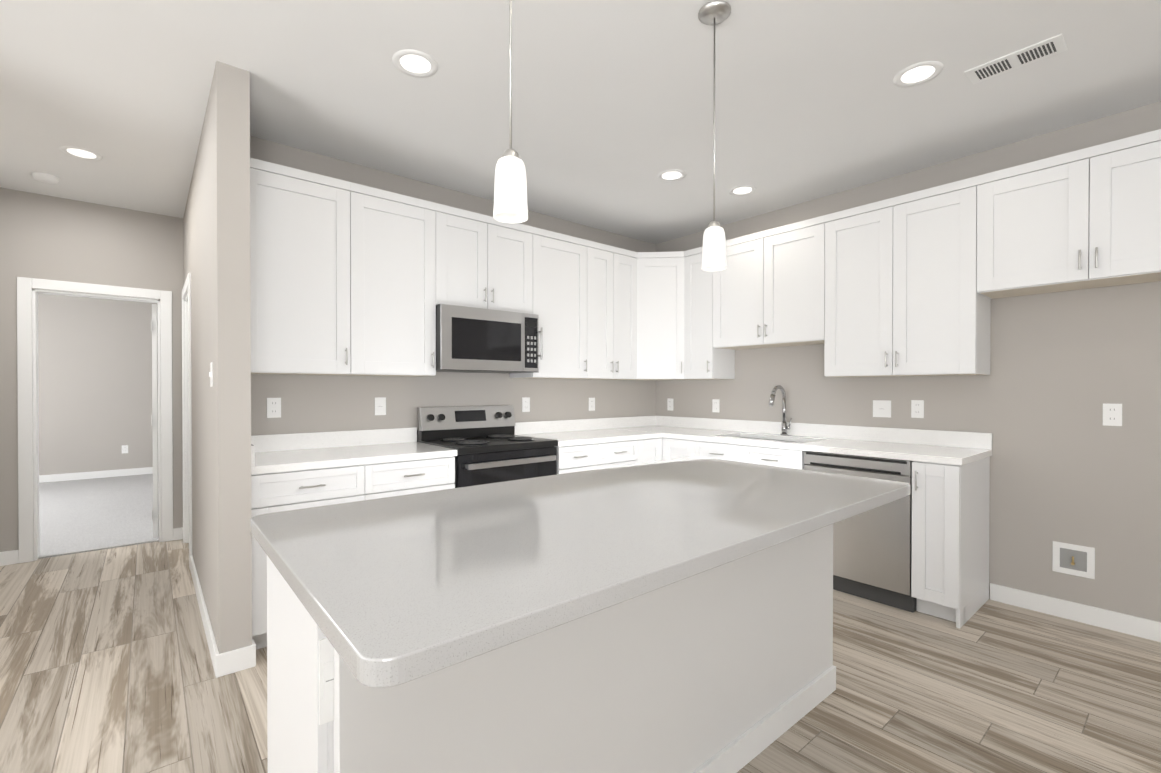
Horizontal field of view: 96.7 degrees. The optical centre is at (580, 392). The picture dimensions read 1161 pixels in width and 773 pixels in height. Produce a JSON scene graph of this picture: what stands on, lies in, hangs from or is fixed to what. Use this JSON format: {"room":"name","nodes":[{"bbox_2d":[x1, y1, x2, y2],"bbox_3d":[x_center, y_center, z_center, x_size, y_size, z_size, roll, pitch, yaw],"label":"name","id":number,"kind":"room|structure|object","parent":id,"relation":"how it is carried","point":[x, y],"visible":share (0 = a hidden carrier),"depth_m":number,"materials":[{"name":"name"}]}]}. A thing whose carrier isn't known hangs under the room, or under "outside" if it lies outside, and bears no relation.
{"room":"kitchen","nodes":[
{"label":"kitchen","id":0,"kind":"room"},
{"bbox_2d":[0,188,183,551],"bbox_3d":[-3.898,-0.113,4.072,1.215,2.740,0.120,0,0,-40],"label":"wall","id":1,"kind":"structure","parent":0,"point":[46,237],"depth_m":3.97,"materials":[{"name":"grey paint"}]},
{"bbox_2d":[17,277,172,562],"bbox_3d":[-3.834,0.204,4.128,0.891,2.105,0.152,0,0,-40],"label":"door frame","id":2,"kind":"structure","parent":1,"relation":"attached to","point":[28,414],"depth_m":3.88,"materials":[{"name":"white wood"}]},
{"bbox_2d":[151,304,158,537],"bbox_3d":[-3.784,0.245,4.694,0.038,1.993,0.765,0,0,-28],"label":"bedroom door","id":3,"kind":"structure","parent":1,"relation":"in","point":[154,423],"depth_m":4.40,"materials":[{"name":"white wood"}]},
{"bbox_2d":[38,293,156,474],"bbox_3d":[-7.021,-0.134,7.329,4.800,2.740,0.150,0,0,-40],"label":"wall","id":4,"kind":"structure","parent":0,"point":[95,379],"depth_m":7.33,"materials":[{"name":"grey paint"}]},
{"bbox_2d":[39,467,152,482],"bbox_3d":[-6.968,1.174,7.275,4.560,0.100,0.014,0,0,-40],"label":"baseboard","id":5,"kind":"structure","parent":4,"relation":"attached to","point":[90,475],"depth_m":7.32,"materials":[{"name":"white wood"}]},
{"bbox_2d":[122,445,127,453],"bbox_3d":[-6.656,0.835,7.538,0.072,0.118,0.007,0,0,-40],"label":"electrical outlet","id":6,"kind":"object","parent":4,"relation":"attached to","point":[124,448],"visible":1,"depth_m":7.54,"materials":[{"name":"white plastic"}]},
{"bbox_2d":[38,474,158,558],"bbox_3d":[-5.590,1.271,5.634,4.800,0.072,4.600,0,0,-40],"label":"floor carpet","id":7,"kind":"object","parent":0,"point":[84,515],"visible":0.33,"depth_m":5.22,"materials":[{"name":"white carpet"}]},
{"bbox_2d":[183,61,251,653],"bbox_3d":[-2.495,-0.109,3.444,0.125,2.740,2.886,0,0,-40],"label":"wall","id":8,"kind":"structure","parent":0,"point":[216,241],"depth_m":2.36,"materials":[{"name":"grey paint"}]},
{"bbox_2d":[182,273,191,568],"bbox_3d":[-3.006,0.205,4.042,0.141,2.105,0.900,0,0,-40],"label":"door frame","id":9,"kind":"structure","parent":8,"relation":"attached to","point":[187,412],"depth_m":4.28,"materials":[{"name":"white wood"}]},
{"bbox_2d":[190,555,223,677],"bbox_3d":[-2.189,1.214,2.980,0.014,0.100,1.797,0,0,-40],"label":"baseboard","id":10,"kind":"structure","parent":8,"relation":"attached to","point":[217,659],"depth_m":2.60,"materials":[{"name":"white wood"}]},
{"bbox_2d":[209,362,212,386],"bbox_3d":[-1.789,-0.086,2.496,0.012,0.118,0.072,0,0,-40],"label":"light switch","id":11,"kind":"object","parent":8,"relation":"attached to","point":[211,374],"visible":1,"depth_m":2.48,"materials":[{"name":"white plastic"}]},
{"bbox_2d":[250,136,655,434],"bbox_3d":[-0.597,-0.113,4.150,3.690,2.740,0.120,0,0,-40],"label":"wall","id":12,"kind":"structure","parent":0,"point":[319,403],"depth_m":3.60,"materials":[{"name":"grey paint"}]},
{"bbox_2d":[267,398,280,417],"bbox_3d":[-1.811,0.092,3.049,0.072,0.118,0.007,0,0,-40],"label":"electrical outlet","id":13,"kind":"object","parent":12,"relation":"attached to","point":[273,407],"visible":1,"depth_m":3.05,"materials":[{"name":"white plastic"}]},
{"bbox_2d":[250,158,350,374],"bbox_3d":[-1.645,-0.665,2.951,0.543,1.122,0.358,0,0,-40],"label":"upper cabinet","id":14,"kind":"object","parent":12,"relation":"attached to","point":[300,263],"visible":0.85,"depth_m":2.85,"materials":[{"name":"white wood"}]},
{"bbox_2d":[375,397,385,414],"bbox_3d":[-1.337,0.094,3.447,0.072,0.118,0.007,0,0,-40],"label":"electrical outlet","id":15,"kind":"object","parent":12,"relation":"attached to","point":[380,405],"visible":1,"depth_m":3.44,"materials":[{"name":"white plastic"}]},
{"bbox_2d":[342,182,435,376],"bbox_3d":[-1.235,-0.667,3.295,0.527,1.122,0.358,0,0,-40],"label":"upper cabinet","id":16,"kind":"object","parent":12,"relation":"attached to","point":[392,284],"visible":0.98,"depth_m":3.18,"materials":[{"name":"white wood"}]},
{"bbox_2d":[436,203,532,313],"bbox_3d":[-0.741,-0.901,3.708,0.763,0.660,0.358,0,0,-40],"label":"upper cabinet","id":17,"kind":"object","parent":12,"relation":"attached to","point":[484,261],"visible":0.88,"depth_m":3.57,"materials":[{"name":"white wood"}]},
{"bbox_2d":[436,304,542,373],"bbox_3d":[-0.708,-0.357,3.674,0.761,0.424,0.453,0,0,-40],"label":"microwave","id":18,"kind":"object","parent":17,"relation":"attached to","point":[474,340],"visible":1,"depth_m":3.51,"materials":[{"name":"silver metal"}]},
{"bbox_2d":[522,397,529,411],"bbox_3d":[-0.443,0.101,4.198,0.072,0.118,0.007,0,0,-40],"label":"electrical outlet","id":19,"kind":"object","parent":12,"relation":"attached to","point":[525,404],"visible":1,"depth_m":4.20,"materials":[{"name":"white plastic"}]},
{"bbox_2d":[510,227,586,378],"bbox_3d":[-0.244,-0.672,4.126,0.533,1.122,0.358,0,0,-40],"label":"upper cabinet","id":20,"kind":"object","parent":12,"relation":"attached to","point":[560,284],"visible":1,"depth_m":4.02,"materials":[{"name":"white wood"}]},
{"bbox_2d":[589,398,594,410],"bbox_3d":[0.103,0.108,4.656,0.072,0.118,0.007,0,0,-40],"label":"electrical outlet","id":21,"kind":"object","parent":12,"relation":"attached to","point":[591,404],"visible":1,"depth_m":4.65,"materials":[{"name":"white plastic"}]},
{"bbox_2d":[580,240,637,379],"bbox_3d":[0.185,-0.675,4.487,0.588,1.122,0.358,0,0,-40],"label":"upper cabinet","id":22,"kind":"object","parent":12,"relation":"attached to","point":[611,312],"visible":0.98,"depth_m":4.36,"materials":[{"name":"white wood"}]},
{"bbox_2d":[623,251,702,379],"bbox_3d":[0.724,-0.676,4.766,0.623,1.122,0.624,0,0,-40],"label":"upper cabinet","id":23,"kind":"object","parent":12,"relation":"attached to","point":[660,315],"visible":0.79,"depth_m":4.55,"materials":[{"name":"white wood"}]},
{"bbox_2d":[0,539,1160,772],"bbox_3d":[-0.611,1.317,-0.436,9.620,0.060,11.100,0,0,-40],"label":"floor","id":24,"kind":"structure","parent":0,"point":[106,665],"depth_m":2.20,"materials":[{"name":"brown wood"}]},
{"bbox_2d":[251,465,364,649],"bbox_3d":[-1.554,0.828,2.840,0.527,0.875,0.660,0,0,-40],"label":"base cabinet","id":25,"kind":"object","parent":24,"relation":"on","point":[285,491],"visible":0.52,"depth_m":2.55,"materials":[{"name":"white wood"}]},
{"bbox_2d":[364,456,454,499],"bbox_3d":[-1.150,0.826,3.179,0.527,0.875,0.660,0,0,-40],"label":"base cabinet","id":26,"kind":"object","parent":24,"relation":"on","point":[390,479],"visible":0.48,"depth_m":2.94,"materials":[{"name":"white wood"}]},
{"bbox_2d":[251,427,456,474],"bbox_3d":[-1.356,0.318,3.021,1.067,0.138,0.632,0,0,-40],"label":"countertop","id":27,"kind":"structure","parent":26,"relation":"on","point":[272,453],"depth_m":3.04,"materials":[{"name":"white stone"}]},
{"bbox_2d":[417,405,557,487],"bbox_3d":[-0.637,0.683,3.592,0.760,1.155,0.670,0,0,-40],"label":"range","id":28,"kind":"object","parent":24,"relation":"on","point":[487,444],"visible":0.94,"depth_m":3.53,"materials":[{"name":"silver metal"}]},
{"bbox_2d":[267,525,835,772],"bbox_3d":[0.126,0.835,1.785,2.011,0.874,0.607,0,0,-40],"label":"kitchen island","id":29,"kind":"object","parent":24,"relation":"on","point":[670,616],"depth_m":1.36,"materials":[{"name":"white wood"}]},
{"bbox_2d":[319,638,333,724],"bbox_3d":[-0.461,0.532,0.960,0.046,0.155,0.007,0,0,-40],"label":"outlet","id":30,"kind":"object","parent":29,"relation":"attached to","point":[326,650],"depth_m":0.95,"materials":[{"name":"white plastic"}]},
{"bbox_2d":[250,457,910,700],"bbox_3d":[0.167,0.376,1.746,2.055,0.040,1.060,0,0,-40],"label":"island countertop","id":31,"kind":"structure","parent":29,"relation":"on","point":[409,589],"depth_m":1.22,"materials":[{"name":"white stone"}]},
{"bbox_2d":[554,443,597,473],"bbox_3d":[-0.202,0.820,3.974,0.370,0.875,0.660,0,0,-40],"label":"base cabinet","id":32,"kind":"object","parent":24,"relation":"on","point":[575,458],"visible":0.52,"depth_m":3.74,"materials":[{"name":"white wood"}]},
{"bbox_2d":[596,440,637,468],"bbox_3d":[0.104,0.819,4.232,0.430,0.875,0.660,0,0,-40],"label":"base cabinet","id":33,"kind":"object","parent":24,"relation":"on","point":[617,453],"visible":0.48,"depth_m":4.00,"materials":[{"name":"white wood"}]},
{"bbox_2d":[637,437,694,463],"bbox_3d":[0.720,0.817,4.548,0.921,0.875,0.967,0,0,-40],"label":"base cabinet","id":34,"kind":"object","parent":24,"relation":"on","point":[655,449],"visible":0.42,"depth_m":4.23,"materials":[{"name":"white wood"}]},
{"bbox_2d":[515,417,662,446],"bbox_3d":[0.054,0.310,4.200,1.077,0.138,0.639,0,0,-40],"label":"countertop","id":35,"kind":"structure","parent":34,"relation":"on","point":[596,430],"depth_m":4.36,"materials":[{"name":"white stone"}]},
{"bbox_2d":[635,385,991,465],"bbox_3d":[1.383,0.274,3.963,0.654,0.658,2.709,0,0,-40],"label":"countertop","id":36,"kind":"structure","parent":34,"relation":"on","point":[961,448],"depth_m":3.61,"materials":[{"name":"white stone"}]},
{"bbox_2d":[739,437,804,442],"bbox_3d":[1.434,0.493,3.939,0.409,0.221,0.764,0,0,-40],"label":"sink basin","id":37,"kind":"object","parent":36,"relation":"in","point":[765,438],"depth_m":4.07,"materials":[{"name":"silver metal"}]},
{"bbox_2d":[768,385,791,435],"bbox_3d":[1.551,0.143,4.015,0.247,0.398,0.088,0,0,-40],"label":"faucet","id":38,"kind":"object","parent":36,"relation":"on","point":[786,428],"depth_m":4.07,"materials":[{"name":"silver metal"}]},
{"bbox_2d":[695,441,803,469],"bbox_3d":[1.410,0.821,3.930,0.660,0.875,0.868,0,0,-40],"label":"base cabinet","id":39,"kind":"object","parent":24,"relation":"on","point":[784,458],"visible":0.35,"depth_m":3.69,"materials":[{"name":"white wood"}]},
{"bbox_2d":[804,451,916,612],"bbox_3d":[1.902,0.826,3.359,0.626,0.872,0.626,0,0,-40],"label":"dishwasher","id":40,"kind":"object","parent":24,"relation":"on","point":[872,554],"visible":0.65,"depth_m":3.07,"materials":[{"name":"silver metal"}]},
{"bbox_2d":[911,457,989,627],"bbox_3d":[2.171,0.827,3.024,0.660,0.875,0.226,0,0,-40],"label":"base cabinet","id":41,"kind":"object","parent":24,"relation":"on","point":[950,543],"visible":0.96,"depth_m":2.86,"materials":[{"name":"white wood"}]},
{"bbox_2d":[0,0,1160,243],"bbox_3d":[-2.090,-1.505,1.307,9.620,0.080,15.700,0,0,-40],"label":"ceiling","id":42,"kind":"structure","parent":0,"point":[612,108],"depth_m":2.53,"materials":[{"name":"white paint"}]},
{"bbox_2d":[31,172,58,183],"bbox_3d":[-3.661,-1.461,3.530,0.132,0.036,0.132,0,0,-40],"label":"smoke detector","id":43,"kind":"object","parent":42,"relation":"attached to","point":[45,177],"visible":1,"depth_m":3.50,"materials":[{"name":"white plastic"}]},
{"bbox_2d":[59,146,102,160],"bbox_3d":[-3.083,-1.474,3.190,0.196,0.006,0.196,0,0,-40],"label":"recessed light","id":44,"kind":"object","parent":42,"relation":"in","point":[81,153],"visible":1,"depth_m":3.19,"materials":[{"name":"white"}]},
{"bbox_2d":[392,49,437,77],"bbox_3d":[-0.739,-1.468,2.311,0.196,0.006,0.196,0,0,-40],"label":"recessed light","id":45,"kind":"object","parent":42,"relation":"in","point":[414,63],"visible":1,"depth_m":2.31,"materials":[{"name":"white"}]},
{"bbox_2d":[493,0,527,222],"bbox_3d":[-0.190,-0.971,1.404,0.124,0.990,0.124,0,0,-40],"label":"pendant light","id":46,"kind":"object","parent":42,"relation":"hanging from","point":[510,196],"visible":1,"depth_m":1.38,"materials":[{"name":"white glass"}]},
{"bbox_2d":[657,169,685,181],"bbox_3d":[0.623,-1.476,3.520,0.196,0.006,0.196,0,0,-40],"label":"recessed light","id":47,"kind":"object","parent":42,"relation":"in","point":[670,175],"visible":1,"depth_m":3.52,"materials":[{"name":"white"}]},
{"bbox_2d":[698,0,730,270],"bbox_3d":[0.518,-0.974,1.999,0.124,0.990,0.124,0,0,-40],"label":"pendant light","id":48,"kind":"object","parent":42,"relation":"hanging from","point":[714,13],"visible":1,"depth_m":1.98,"materials":[{"name":"white glass"}]},
{"bbox_2d":[729,185,756,195],"bbox_3d":[1.189,-1.478,3.786,0.196,0.006,0.196,0,0,-40],"label":"recessed light","id":49,"kind":"object","parent":42,"relation":"in","point":[741,190],"visible":1,"depth_m":3.78,"materials":[{"name":"white plastic"}]},
{"bbox_2d":[893,61,943,86],"bbox_3d":[1.560,-1.469,2.388,0.196,0.006,0.196,0,0,-40],"label":"recessed light","id":50,"kind":"object","parent":42,"relation":"in","point":[919,73],"visible":1,"depth_m":2.38,"materials":[{"name":"white plastic"}]},
{"bbox_2d":[964,34,1067,84],"bbox_3d":[1.924,-1.468,2.288,0.150,0.006,0.330,0,0,-40],"label":"ceiling vent","id":51,"kind":"object","parent":42,"relation":"in","point":[1046,48],"visible":1,"depth_m":2.27,"materials":[{"name":"white metal"}]},
{"bbox_2d":[656,101,1160,621],"bbox_3d":[3.702,-0.098,1.805,0.120,2.740,9.000,0,0,-40],"label":"wall","id":52,"kind":"structure","parent":0,"point":[1066,465],"depth_m":2.96,"materials":[{"name":"grey paint"}]},
{"bbox_2d":[667,398,672,410],"bbox_3d":[0.882,0.121,5.067,0.007,0.118,0.072,0,0,-40],"label":"electrical outlet","id":53,"kind":"object","parent":52,"relation":"attached to","point":[670,404],"visible":1,"depth_m":5.06,"materials":[{"name":"white plastic"}]},
{"bbox_2d":[684,246,734,379],"bbox_3d":[1.114,-0.675,4.507,0.358,1.122,0.302,0,0,-40],"label":"upper cabinet","id":54,"kind":"object","parent":52,"relation":"attached to","point":[704,359],"visible":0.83,"depth_m":4.42,"materials":[{"name":"white wood"}]},
{"bbox_2d":[712,399,718,412],"bbox_3d":[1.223,0.123,4.661,0.007,0.118,0.072,0,0,-40],"label":"electrical outlet","id":55,"kind":"object","parent":52,"relation":"attached to","point":[715,405],"visible":1,"depth_m":4.66,"materials":[{"name":"white plastic"}]},
{"bbox_2d":[713,215,824,349],"bbox_3d":[1.510,-0.799,4.036,0.358,0.866,0.927,0,0,-40],"label":"upper cabinet","id":56,"kind":"object","parent":52,"relation":"attached to","point":[769,288],"visible":0.81,"depth_m":3.89,"materials":[{"name":"white wood"}]},
{"bbox_2d":[873,400,890,417],"bbox_3d":[2.107,0.116,3.608,0.007,0.118,0.115,0,0,-40],"label":"light switch","id":57,"kind":"object","parent":52,"relation":"attached to","point":[881,408],"visible":1,"depth_m":3.60,"materials":[{"name":"white plastic"}]},
{"bbox_2d":[824,176,990,376],"bbox_3d":[2.083,-0.667,3.353,0.358,1.122,0.858,0,0,-40],"label":"upper cabinet","id":58,"kind":"object","parent":52,"relation":"attached to","point":[903,297],"visible":1,"depth_m":3.20,"materials":[{"name":"white wood"}]},
{"bbox_2d":[911,400,923,417],"bbox_3d":[2.247,0.112,3.441,0.007,0.118,0.072,0,0,-40],"label":"electrical outlet","id":59,"kind":"object","parent":52,"relation":"attached to","point":[917,408],"visible":1,"depth_m":3.44,"materials":[{"name":"white plastic"}]},
{"bbox_2d":[977,129,1160,298],"bbox_3d":[2.654,-0.893,2.673,0.358,0.662,0.915,0,0,-40],"label":"upper cabinet","id":60,"kind":"object","parent":52,"relation":"attached to","point":[1088,218],"visible":1,"depth_m":2.63,"materials":[{"name":"white wood"}]},
{"bbox_2d":[1052,541,1094,578],"bbox_3d":[2.730,0.930,2.861,0.020,0.170,0.170,0,0,-40],"label":"outlet box","id":61,"kind":"object","parent":52,"relation":"attached to","point":[1075,560],"visible":1,"depth_m":2.86,"materials":[{"name":"white plastic"}]},
{"bbox_2d":[990,583,1160,641],"bbox_3d":[4.482,1.229,0.781,0.014,0.100,6.175,0,0,-40],"label":"baseboard","id":62,"kind":"structure","parent":52,"relation":"attached to","point":[1099,617],"depth_m":2.84,"materials":[{"name":"white wood"}]},
{"bbox_2d":[1103,403,1121,425],"bbox_3d":[2.830,0.120,2.746,0.007,0.118,0.072,0,0,-40],"label":"electrical outlet","id":63,"kind":"object","parent":52,"relation":"attached to","point":[1112,414],"visible":1,"depth_m":2.74,"materials":[{"name":"white plastic"}]}
]}

